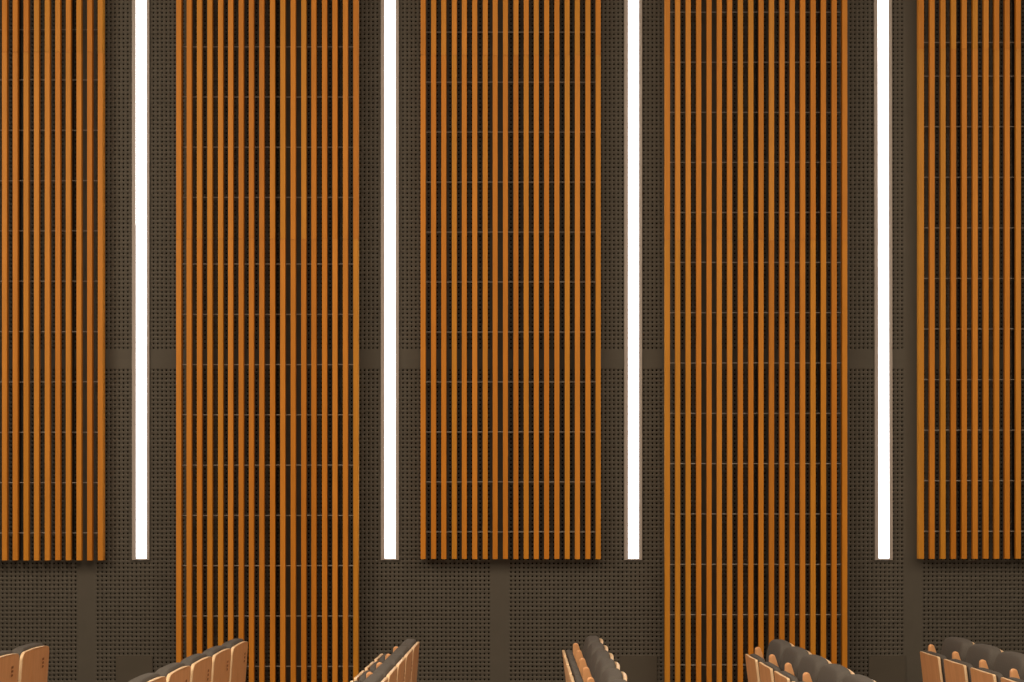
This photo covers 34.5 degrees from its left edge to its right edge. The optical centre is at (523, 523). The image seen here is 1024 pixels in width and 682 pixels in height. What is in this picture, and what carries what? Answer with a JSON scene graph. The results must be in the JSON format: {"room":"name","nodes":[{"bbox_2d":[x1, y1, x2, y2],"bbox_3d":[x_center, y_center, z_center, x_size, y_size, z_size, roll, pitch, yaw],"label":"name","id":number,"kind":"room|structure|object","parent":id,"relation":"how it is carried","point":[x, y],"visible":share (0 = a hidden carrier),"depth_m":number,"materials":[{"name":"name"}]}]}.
{"room":"auditorium","nodes":[
{"label":"auditorium","id":0,"kind":"room"},
{"bbox_2d":[0,0,1023,681],"bbox_3d":[0.000,-1.628,9.975,13.200,6.400,0.150,0,0,0],"label":"wall","id":1,"kind":"structure","parent":0,"point":[479,619],"depth_m":9.90,"materials":[{"name":"black painted perforated acoustic board"}]},
{"bbox_2d":[0,0,104,559],"bbox_3d":[-3.060,-2.131,9.857,1.108,4.695,0.085,0,0,0],"label":"screen","id":2,"kind":"object","parent":1,"relation":"attached to","point":[5,29],"visible":1,"depth_m":9.81,"materials":[{"name":"brown wood"}]},
{"bbox_2d":[116,655,152,681],"bbox_3d":[-2.337,0.940,9.896,0.222,0.304,0.007,0,0,0],"label":"cover plate","id":3,"kind":"object","parent":1,"relation":"attached to","point":[128,667],"visible":0.74,"depth_m":9.89,"materials":[{"name":"metal"}]},
{"bbox_2d":[132,0,149,559],"bbox_3d":[-2.298,-2.156,9.893,0.104,4.744,0.014,0,0,0],"label":"light strip","id":4,"kind":"object","parent":1,"relation":"attached to","point":[140,8],"visible":1,"depth_m":9.89,"materials":[{"name":"white plastic"}]},
{"bbox_2d":[136,0,145,224],"bbox_3d":[-2.295,-3.154,9.893,0.058,2.729,0.012,0,0,0],"label":"diffuser","id":5,"kind":"object","parent":4,"relation":"attached to","point":[140,4],"depth_m":9.89,"materials":[{"name":"white plastic"}]},
{"bbox_2d":[136,226,145,557],"bbox_3d":[-2.293,-0.791,9.893,0.060,1.993,0.012,0,0,0],"label":"diffuser","id":6,"kind":"object","parent":4,"relation":"attached to","point":[140,230],"depth_m":9.89,"materials":[{"name":"white plastic"}]},
{"bbox_2d":[176,0,358,681],"bbox_3d":[-1.522,-1.450,9.840,1.079,6.056,0.120,0,0,0],"label":"slatted wall panel","id":7,"kind":"object","parent":1,"relation":"attached to","point":[273,46],"visible":0.99,"depth_m":9.78,"materials":[{"name":"brown wood"}]},
{"bbox_2d":[381,0,398,559],"bbox_3d":[-0.804,-2.156,9.893,0.107,4.744,0.013,0,0,0],"label":"light strip","id":8,"kind":"object","parent":1,"relation":"attached to","point":[389,8],"visible":1,"depth_m":9.89,"materials":[{"name":"white plastic"}]},
{"bbox_2d":[385,0,394,557],"bbox_3d":[-0.803,-2.156,9.893,0.061,4.724,0.012,0,0,0],"label":"diffuser","id":9,"kind":"object","parent":8,"relation":"attached to","point":[389,4],"depth_m":9.89,"materials":[{"name":"white plastic"}]},
{"bbox_2d":[421,0,600,558],"bbox_3d":[-0.079,-2.134,9.857,1.072,4.687,0.085,0,0,0],"label":"slatted wall panel","id":10,"kind":"object","parent":1,"relation":"attached to","point":[433,32],"visible":1,"depth_m":9.81,"materials":[{"name":"brown wood"}]},
{"bbox_2d":[624,0,641,559],"bbox_3d":[0.654,-2.156,9.893,0.106,4.744,0.013,0,0,0],"label":"light strip","id":11,"kind":"object","parent":1,"relation":"attached to","point":[632,8],"visible":1,"depth_m":9.89,"materials":[{"name":"white plastic"}]},
{"bbox_2d":[628,0,638,557],"bbox_3d":[0.656,-2.156,9.893,0.060,4.724,0.012,0,0,0],"label":"diffuser","id":12,"kind":"object","parent":11,"relation":"attached to","point":[633,5],"depth_m":9.89,"materials":[{"name":"white plastic"}]},
{"bbox_2d":[620,655,656,681],"bbox_3d":[0.687,0.940,9.896,0.222,0.304,0.007,0,0,0],"label":"cover plate","id":13,"kind":"object","parent":1,"relation":"attached to","point":[637,668],"visible":0.84,"depth_m":9.89,"materials":[{"name":"metal"}]},
{"bbox_2d":[664,0,846,681],"bbox_3d":[1.376,-1.450,9.840,1.081,6.056,0.120,0,0,0],"label":"slatted wall panel","id":14,"kind":"object","parent":1,"relation":"attached to","point":[759,12],"visible":0.99,"depth_m":9.78,"materials":[{"name":"brown wood"}]},
{"bbox_2d":[874,0,892,559],"bbox_3d":[2.153,-2.156,9.893,0.106,4.744,0.013,0,0,0],"label":"light strip","id":15,"kind":"object","parent":1,"relation":"attached to","point":[883,363],"visible":1,"depth_m":9.89,"materials":[{"name":"white plastic"}]},
{"bbox_2d":[878,0,888,557],"bbox_3d":[2.154,-2.156,9.893,0.060,4.724,0.012,0,0,0],"label":"diffuser","id":16,"kind":"object","parent":15,"relation":"attached to","point":[883,5],"depth_m":9.89,"materials":[{"name":"white plastic"}]},
{"bbox_2d":[869,655,905,681],"bbox_3d":[2.179,0.940,9.896,0.222,0.304,0.007,0,0,0],"label":"cover plate","id":17,"kind":"object","parent":1,"relation":"attached to","point":[882,668],"visible":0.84,"depth_m":9.89,"materials":[{"name":"metal"}]},
{"bbox_2d":[917,0,1023,558],"bbox_3d":[2.908,-2.135,9.857,1.116,4.686,0.085,0,0,0],"label":"screen","id":18,"kind":"object","parent":1,"relation":"attached to","point":[1016,42],"visible":1,"depth_m":9.81,"materials":[{"name":"brown wood"}]},
{"bbox_3d":[0.000,1.632,2.975,13.200,0.120,14.150,0,0,0],"label":"floor","id":19,"kind":"structure","parent":0,"visible":0},
{"bbox_2d":[0,651,18,681],"bbox_3d":[-2.640,1.097,8.025,0.290,0.950,0.558,0,0,0],"label":"seat","id":20,"kind":"object","parent":19,"relation":"on","point":[9,661],"visible":1,"depth_m":8.09,"materials":[{"name":"brown wood"}]},
{"bbox_2d":[0,651,13,655],"bbox_3d":[-2.583,0.872,8.025,0.107,0.500,0.438,0,0,0],"label":"cushion","id":21,"kind":"object","parent":20,"relation":"on","point":[2,653],"depth_m":8.07,"materials":[{"name":"grey fabric"}]},
{"bbox_2d":[12,643,48,681],"bbox_3d":[-2.640,1.097,8.565,0.290,0.950,0.519,0,0,0],"label":"seat","id":22,"kind":"object","parent":19,"relation":"on","point":[33,657],"visible":0.57,"depth_m":8.49,"materials":[{"name":"brown wood"}]},
{"bbox_2d":[12,643,43,659],"bbox_3d":[-2.583,0.872,8.545,0.107,0.500,0.438,0,0,0],"label":"cushion","id":23,"kind":"object","parent":22,"relation":"on","point":[32,651],"depth_m":8.46,"materials":[{"name":"grey fabric"}]},
{"bbox_2d":[129,673,165,681],"bbox_3d":[-1.640,1.097,6.820,0.290,0.950,0.519,0,0,0],"label":"seat","id":24,"kind":"object","parent":19,"relation":"on","point":[148,677],"visible":1,"depth_m":6.78,"materials":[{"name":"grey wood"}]},
{"bbox_2d":[155,662,190,681],"bbox_3d":[-1.640,1.097,7.340,0.290,0.950,0.519,0,0,0],"label":"seat","id":25,"kind":"object","parent":19,"relation":"on","point":[176,671],"visible":0.86,"depth_m":7.25,"materials":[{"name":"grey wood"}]},
{"bbox_2d":[155,662,185,676],"bbox_3d":[-1.583,0.872,7.320,0.107,0.500,0.438,0,0,0],"label":"cushion","id":26,"kind":"object","parent":25,"relation":"on","point":[176,669],"depth_m":7.23,"materials":[{"name":"grey fabric"}]},
{"bbox_2d":[181,653,211,681],"bbox_3d":[-1.640,1.097,7.860,0.290,0.950,0.519,0,0,0],"label":"seat","id":27,"kind":"object","parent":19,"relation":"on","point":[200,663],"visible":0.52,"depth_m":7.77,"materials":[{"name":"brown wood"}]},
{"bbox_2d":[181,653,207,665],"bbox_3d":[-1.583,0.872,7.840,0.107,0.500,0.438,0,0,0],"label":"cushion","id":28,"kind":"object","parent":27,"relation":"on","point":[199,659],"depth_m":7.74,"materials":[{"name":"grey fabric"}]},
{"bbox_2d":[203,646,230,681],"bbox_3d":[-1.640,1.097,8.380,0.290,0.950,0.519,0,0,0],"label":"seat","id":29,"kind":"object","parent":19,"relation":"on","point":[221,655],"visible":0.5,"depth_m":8.29,"materials":[{"name":"brown wood"}]},
{"bbox_2d":[203,646,226,656],"bbox_3d":[-1.583,0.872,8.360,0.107,0.500,0.438,0,0,0],"label":"cushion","id":30,"kind":"object","parent":29,"relation":"on","point":[216,651],"depth_m":8.25,"materials":[{"name":"grey fabric"}]},
{"bbox_2d":[221,638,247,681],"bbox_3d":[-1.640,1.097,8.900,0.290,0.950,0.519,0,0,0],"label":"seat","id":31,"kind":"object","parent":19,"relation":"on","point":[239,647],"visible":0.46,"depth_m":8.81,"materials":[{"name":"brown wood"}]},
{"bbox_2d":[221,638,243,648],"bbox_3d":[-1.583,0.872,8.880,0.107,0.500,0.438,0,0,0],"label":"cushion","id":32,"kind":"object","parent":31,"relation":"on","point":[237,643],"depth_m":8.77,"materials":[{"name":"grey fabric"}]},
{"bbox_2d":[350,663,397,681],"bbox_3d":[-0.693,1.097,7.310,0.290,0.950,0.519,0,0,0],"label":"seat","id":33,"kind":"object","parent":19,"relation":"on","point":[388,670],"visible":0.77,"depth_m":7.20,"materials":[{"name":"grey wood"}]},
{"bbox_2d":[373,663,393,676],"bbox_3d":[-0.636,0.872,7.290,0.107,0.500,0.438,0,0,0],"label":"cushion","id":34,"kind":"object","parent":33,"relation":"on","point":[387,669],"depth_m":7.15,"materials":[{"name":"grey fabric"}]},
{"bbox_2d":[363,673,387,681],"bbox_3d":[-0.693,1.097,6.770,0.290,0.950,0.558,0,0,0],"label":"seat","id":35,"kind":"object","parent":19,"relation":"on","point":[375,677],"visible":1,"depth_m":6.73,"materials":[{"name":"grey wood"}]},
{"bbox_2d":[354,654,405,681],"bbox_3d":[-0.693,1.097,7.830,0.290,0.950,0.519,0,0,0],"label":"seat","id":36,"kind":"object","parent":19,"relation":"on","point":[397,660],"visible":0.56,"depth_m":7.71,"materials":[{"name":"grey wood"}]},
{"bbox_2d":[359,670,372,681],"bbox_3d":[-0.724,0.907,7.810,0.083,0.406,0.410,0,0,0],"label":"seat cushion","id":37,"kind":"object","parent":36,"relation":"on","point":[362,675],"depth_m":7.73,"materials":[{"name":"grey fabric"}]},
{"bbox_2d":[383,654,401,666],"bbox_3d":[-0.636,0.872,7.810,0.107,0.500,0.438,0,0,0],"label":"cushion","id":38,"kind":"object","parent":36,"relation":"on","point":[396,659],"depth_m":7.66,"materials":[{"name":"grey fabric"}]},
{"bbox_2d":[365,646,412,681],"bbox_3d":[-0.693,1.097,8.350,0.290,0.950,0.519,0,0,0],"label":"seat","id":39,"kind":"object","parent":19,"relation":"on","point":[405,651],"visible":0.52,"depth_m":8.23,"materials":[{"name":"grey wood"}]},
{"bbox_2d":[370,661,381,671],"bbox_3d":[-0.724,0.907,8.330,0.083,0.406,0.410,0,0,0],"label":"seat cushion","id":40,"kind":"object","parent":39,"relation":"on","point":[373,664],"depth_m":8.22,"materials":[{"name":"grey fabric"}]},
{"bbox_2d":[392,646,409,656],"bbox_3d":[-0.636,0.872,8.330,0.107,0.500,0.438,0,0,0],"label":"cushion","id":41,"kind":"object","parent":39,"relation":"on","point":[404,651],"depth_m":8.18,"materials":[{"name":"grey fabric"}]},
{"bbox_2d":[374,639,419,681],"bbox_3d":[-0.693,1.097,8.870,0.290,0.950,0.519,0,0,0],"label":"seat","id":42,"kind":"object","parent":19,"relation":"on","point":[412,644],"visible":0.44,"depth_m":8.76,"materials":[{"name":"brown wood"}]},
{"bbox_2d":[379,653,387,663],"bbox_3d":[-0.724,0.907,8.850,0.083,0.406,0.410,0,0,0],"label":"seat cushion","id":43,"kind":"object","parent":42,"relation":"on","point":[381,657],"depth_m":8.72,"materials":[{"name":"grey fabric"}]},
{"bbox_2d":[400,639,415,648],"bbox_3d":[-0.636,0.872,8.850,0.107,0.500,0.438,0,0,0],"label":"cushion","id":44,"kind":"object","parent":42,"relation":"on","point":[411,643],"depth_m":8.71,"materials":[{"name":"grey fabric"}]},
{"bbox_2d":[562,636,602,681],"bbox_3d":[0.307,1.097,9.130,0.290,0.950,0.519,0,0,0],"label":"seat","id":45,"kind":"object","parent":19,"relation":"on","point":[590,639],"visible":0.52,"depth_m":9.06,"materials":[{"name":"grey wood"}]},
{"bbox_2d":[566,650,573,658],"bbox_3d":[0.276,0.907,9.110,0.083,0.406,0.410,0,0,0],"label":"seat cushion","id":46,"kind":"object","parent":45,"relation":"on","point":[569,653],"depth_m":8.98,"materials":[{"name":"grey fabric"}]},
{"bbox_2d":[582,636,599,660],"bbox_3d":[0.364,0.872,9.110,0.107,0.500,0.438,0,0,0],"label":"cushion","id":47,"kind":"object","parent":45,"relation":"on","point":[590,639],"depth_m":9.00,"materials":[{"name":"grey fabric"}]},
{"bbox_2d":[564,642,607,681],"bbox_3d":[0.307,1.097,8.610,0.290,0.950,0.519,0,0,0],"label":"seat","id":48,"kind":"object","parent":19,"relation":"on","point":[594,646],"visible":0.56,"depth_m":8.53,"materials":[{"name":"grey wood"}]},
{"bbox_2d":[568,657,576,668],"bbox_3d":[0.276,0.907,8.590,0.083,0.406,0.410,0,0,0],"label":"seat cushion","id":49,"kind":"object","parent":48,"relation":"on","point":[571,661],"depth_m":8.46,"materials":[{"name":"grey fabric"}]},
{"bbox_2d":[586,642,604,669],"bbox_3d":[0.364,0.872,8.590,0.107,0.500,0.438,0,0,0],"label":"cushion","id":50,"kind":"object","parent":48,"relation":"on","point":[594,646],"depth_m":8.48,"materials":[{"name":"grey fabric"}]},
{"bbox_2d":[567,650,613,681],"bbox_3d":[0.307,1.097,8.090,0.290,0.950,0.519,0,0,0],"label":"seat","id":51,"kind":"object","parent":19,"relation":"on","point":[597,655],"visible":0.58,"depth_m":8.01,"materials":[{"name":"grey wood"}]},
{"bbox_2d":[571,666,580,677],"bbox_3d":[0.276,0.907,8.070,0.083,0.406,0.410,0,0,0],"label":"seat cushion","id":52,"kind":"object","parent":51,"relation":"on","point":[575,671],"depth_m":7.94,"materials":[{"name":"grey fabric"}]},
{"bbox_2d":[590,650,609,678],"bbox_3d":[0.364,0.872,8.070,0.107,0.500,0.438,0,0,0],"label":"cushion","id":53,"kind":"object","parent":51,"relation":"on","point":[597,655],"depth_m":7.96,"materials":[{"name":"grey fabric"}]},
{"bbox_2d":[570,658,619,681],"bbox_3d":[0.307,1.097,7.570,0.290,0.950,0.519,0,0,0],"label":"seat","id":54,"kind":"object","parent":19,"relation":"on","point":[603,664],"visible":0.74,"depth_m":7.53,"materials":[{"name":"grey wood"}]},
{"bbox_2d":[574,675,583,681],"bbox_3d":[0.276,0.907,7.550,0.083,0.406,0.410,0,0,0],"label":"seat cushion","id":55,"kind":"object","parent":54,"relation":"on","point":[578,678],"depth_m":7.53,"materials":[{"name":"grey fabric"}]},
{"bbox_2d":[594,658,615,681],"bbox_3d":[0.364,0.872,7.550,0.107,0.500,0.438,0,0,0],"label":"cushion","id":56,"kind":"object","parent":54,"relation":"on","point":[603,664],"depth_m":7.44,"materials":[{"name":"grey fabric"}]},
{"bbox_2d":[587,668,626,681],"bbox_3d":[0.307,1.097,7.050,0.290,0.950,0.519,0,0,0],"label":"seat","id":57,"kind":"object","parent":19,"relation":"on","point":[610,674],"visible":0.88,"depth_m":6.96,"materials":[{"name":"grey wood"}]},
{"bbox_2d":[601,668,622,681],"bbox_3d":[0.364,0.872,7.030,0.107,0.500,0.438,0,0,0],"label":"cushion","id":58,"kind":"object","parent":57,"relation":"on","point":[610,674],"depth_m":6.93,"materials":[{"name":"grey fabric"}]},
{"bbox_2d":[611,679,626,681],"bbox_3d":[0.307,1.097,6.510,0.290,0.950,0.558,0,0,0],"label":"seat","id":59,"kind":"object","parent":19,"relation":"on","point":[615,680],"visible":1,"depth_m":6.57,"materials":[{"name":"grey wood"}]},
{"bbox_2d":[745,639,793,681],"bbox_3d":[1.300,1.097,8.840,0.290,0.950,0.519,0,0,0],"label":"seat","id":60,"kind":"object","parent":19,"relation":"on","point":[776,647],"visible":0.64,"depth_m":8.76,"materials":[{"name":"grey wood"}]},
{"bbox_2d":[750,654,764,681],"bbox_3d":[1.269,0.907,8.820,0.083,0.406,0.410,0,0,0],"label":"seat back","id":61,"kind":"object","parent":60,"relation":"on","point":[755,659],"depth_m":8.70,"materials":[{"name":"brown wood"}]},
{"bbox_2d":[766,639,791,669],"bbox_3d":[1.357,0.872,8.820,0.107,0.500,0.438,0,0,0],"label":"cushion","id":62,"kind":"object","parent":60,"relation":"on","point":[776,647],"depth_m":8.71,"materials":[{"name":"grey fabric"}]},
{"bbox_2d":[759,646,810,681],"bbox_3d":[1.300,1.097,8.320,0.290,0.950,0.519,0,0,0],"label":"seat","id":63,"kind":"object","parent":19,"relation":"on","point":[793,655],"visible":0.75,"depth_m":8.24,"materials":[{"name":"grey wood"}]},
{"bbox_2d":[764,662,780,681],"bbox_3d":[1.269,0.907,8.300,0.083,0.406,0.410,0,0,0],"label":"seat cushion","id":64,"kind":"object","parent":63,"relation":"on","point":[769,668],"depth_m":8.17,"materials":[{"name":"brown wood"}]},
{"bbox_2d":[781,646,808,678],"bbox_3d":[1.357,0.872,8.300,0.107,0.500,0.438,0,0,0],"label":"cushion","id":65,"kind":"object","parent":63,"relation":"on","point":[793,655],"depth_m":8.20,"materials":[{"name":"grey fabric"}]},
{"bbox_2d":[774,654,831,681],"bbox_3d":[1.300,1.097,7.800,0.290,0.950,0.519,0,0,0],"label":"seat","id":66,"kind":"object","parent":19,"relation":"on","point":[812,664],"visible":0.83,"depth_m":7.74,"materials":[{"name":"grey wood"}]},
{"bbox_2d":[779,671,797,681],"bbox_3d":[1.269,0.907,7.780,0.083,0.406,0.410,0,0,0],"label":"seat cushion","id":67,"kind":"object","parent":66,"relation":"on","point":[784,676],"depth_m":7.69,"materials":[{"name":"grey fabric"}]},
{"bbox_2d":[798,654,828,681],"bbox_3d":[1.357,0.872,7.780,0.107,0.500,0.438,0,0,0],"label":"cushion","id":68,"kind":"object","parent":66,"relation":"on","point":[812,664],"depth_m":7.70,"materials":[{"name":"grey fabric"}]},
{"bbox_2d":[791,664,853,681],"bbox_3d":[1.300,1.097,7.280,0.290,0.950,0.519,0,0,0],"label":"seat","id":69,"kind":"object","parent":19,"relation":"on","point":[828,672],"visible":0.91,"depth_m":7.23,"materials":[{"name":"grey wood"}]},
{"bbox_2d":[817,664,850,681],"bbox_3d":[1.357,0.872,7.260,0.107,0.500,0.438,0,0,0],"label":"cushion","id":70,"kind":"object","parent":69,"relation":"on","point":[828,672],"depth_m":7.19,"materials":[{"name":"grey fabric"}]},
{"bbox_2d":[842,674,875,681],"bbox_3d":[1.300,1.097,6.760,0.290,0.950,0.519,0,0,0],"label":"seat","id":71,"kind":"object","parent":19,"relation":"on","point":[851,677],"visible":1,"depth_m":6.73,"materials":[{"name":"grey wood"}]},
{"bbox_2d":[920,637,974,681],"bbox_3d":[2.301,1.097,9.030,0.290,0.950,0.519,0,0,0],"label":"seat","id":72,"kind":"object","parent":19,"relation":"on","point":[932,663],"visible":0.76,"depth_m":8.97,"materials":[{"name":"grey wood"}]},
{"bbox_2d":[926,651,946,681],"bbox_3d":[2.270,0.907,9.010,0.083,0.406,0.410,0,0,0],"label":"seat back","id":73,"kind":"object","parent":72,"relation":"on","point":[935,671],"depth_m":8.92,"materials":[{"name":"brown wood"}]},
{"bbox_2d":[941,637,972,661],"bbox_3d":[2.358,0.872,9.010,0.107,0.500,0.438,0,0,0],"label":"cushion","id":74,"kind":"object","parent":72,"relation":"on","point":[950,644],"depth_m":8.95,"materials":[{"name":"grey fabric"}]},
{"bbox_2d":[944,644,1003,681],"bbox_3d":[2.301,1.097,8.510,0.290,0.950,0.519,0,0,0],"label":"seat","id":75,"kind":"object","parent":19,"relation":"on","point":[956,670],"visible":0.68,"depth_m":8.45,"materials":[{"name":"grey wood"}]},
{"bbox_2d":[950,659,973,681],"bbox_3d":[2.270,0.907,8.490,0.083,0.406,0.410,0,0,0],"label":"seat cushion","id":76,"kind":"object","parent":75,"relation":"on","point":[960,671],"depth_m":8.41,"materials":[{"name":"brown wood"}]},
{"bbox_2d":[966,644,1000,670],"bbox_3d":[2.358,0.872,8.490,0.107,0.500,0.438,0,0,0],"label":"cushion","id":77,"kind":"object","parent":75,"relation":"on","point":[976,652],"depth_m":8.43,"materials":[{"name":"grey fabric"}]},
{"bbox_2d":[970,651,1023,681],"bbox_3d":[2.301,1.097,7.990,0.290,0.950,0.519,0,0,0],"label":"seat","id":78,"kind":"object","parent":19,"relation":"on","point":[1005,661],"visible":0.91,"depth_m":7.96,"materials":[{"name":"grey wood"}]},
{"bbox_2d":[976,667,1002,681],"bbox_3d":[2.270,0.907,7.970,0.083,0.406,0.410,0,0,0],"label":"seat cushion","id":79,"kind":"object","parent":78,"relation":"on","point":[982,674],"depth_m":7.93,"materials":[{"name":"brown wood"}]},
{"bbox_2d":[994,651,1023,679],"bbox_3d":[2.358,0.872,7.970,0.107,0.500,0.438,0,0,0],"label":"cushion","id":80,"kind":"object","parent":78,"relation":"on","point":[1005,661],"depth_m":7.94,"materials":[{"name":"grey fabric"}]},
{"bbox_2d":[1001,669,1023,681],"bbox_3d":[2.301,1.097,7.450,0.290,0.950,0.558,0,0,0],"label":"seat","id":81,"kind":"object","parent":19,"relation":"on","point":[1014,676],"visible":1,"depth_m":7.61,"materials":[{"name":"brown wood"}]},
{"bbox_2d":[1007,677,1023,681],"bbox_3d":[2.270,0.907,7.450,0.083,0.406,0.410,0,0,0],"label":"seat cushion","id":82,"kind":"object","parent":81,"relation":"on","point":[1010,679],"depth_m":7.50,"materials":[{"name":"grey fabric"}]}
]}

